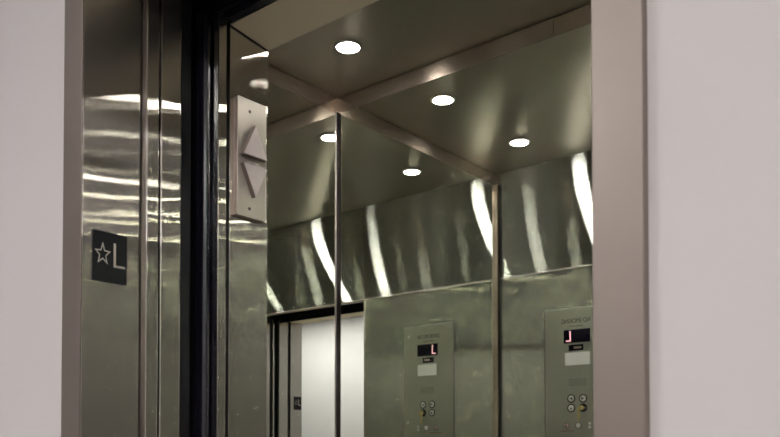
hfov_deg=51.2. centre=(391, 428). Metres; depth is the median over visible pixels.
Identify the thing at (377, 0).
trim
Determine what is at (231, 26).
trim
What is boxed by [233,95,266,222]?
direction sign
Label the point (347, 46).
recessed light
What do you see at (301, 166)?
mirror panel
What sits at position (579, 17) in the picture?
trim
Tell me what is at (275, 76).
trim
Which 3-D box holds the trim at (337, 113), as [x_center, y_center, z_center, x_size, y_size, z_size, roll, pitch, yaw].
[-0.247,-0.578,3.715,0.005,1.743,0.015,-1,-2,40]
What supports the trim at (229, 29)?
attached to the wall at (247, 62)
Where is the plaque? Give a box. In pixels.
[92,229,126,285]
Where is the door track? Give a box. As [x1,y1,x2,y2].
[192,0,274,27]
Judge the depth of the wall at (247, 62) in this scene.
1.95 m
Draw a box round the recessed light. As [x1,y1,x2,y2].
[334,39,361,53]
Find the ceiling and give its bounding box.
[268,0,590,97]
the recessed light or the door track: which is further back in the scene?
the recessed light
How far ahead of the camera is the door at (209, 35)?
1.88 m
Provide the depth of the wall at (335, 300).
3.72 m
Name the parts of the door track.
rail, plate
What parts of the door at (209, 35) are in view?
panel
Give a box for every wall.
[0,0,779,436]
[225,32,267,436]
[231,0,376,50]
[335,300,335,360]
[338,324,338,387]
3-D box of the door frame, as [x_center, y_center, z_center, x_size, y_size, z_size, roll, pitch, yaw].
[-0.301,0.086,1.506,1.687,2.206,0.239,-1,-2,40]
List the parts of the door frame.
frame, panel, landing door panel, panel, landing door panel, frame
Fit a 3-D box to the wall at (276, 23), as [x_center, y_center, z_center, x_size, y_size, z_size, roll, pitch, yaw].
[0.080,-0.963,1.622,1.099,0.035,0.119,-1,-2,40]
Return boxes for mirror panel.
[267,81,335,436]
[338,23,593,436]
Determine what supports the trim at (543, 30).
attached to the wall at (338, 324)
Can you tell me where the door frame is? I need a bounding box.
[61,0,649,436]
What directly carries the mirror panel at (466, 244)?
attached to the wall at (338, 324)
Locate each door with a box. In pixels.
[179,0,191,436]
[189,8,226,436]
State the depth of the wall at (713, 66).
0.87 m
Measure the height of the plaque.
0.103 m
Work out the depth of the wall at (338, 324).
3.73 m
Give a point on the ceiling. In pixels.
(396, 37)
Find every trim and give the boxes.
[227,25,251,41]
[230,23,268,51]
[268,65,337,111]
[269,0,378,50]
[335,112,338,436]
[338,18,553,112]
[553,4,590,35]

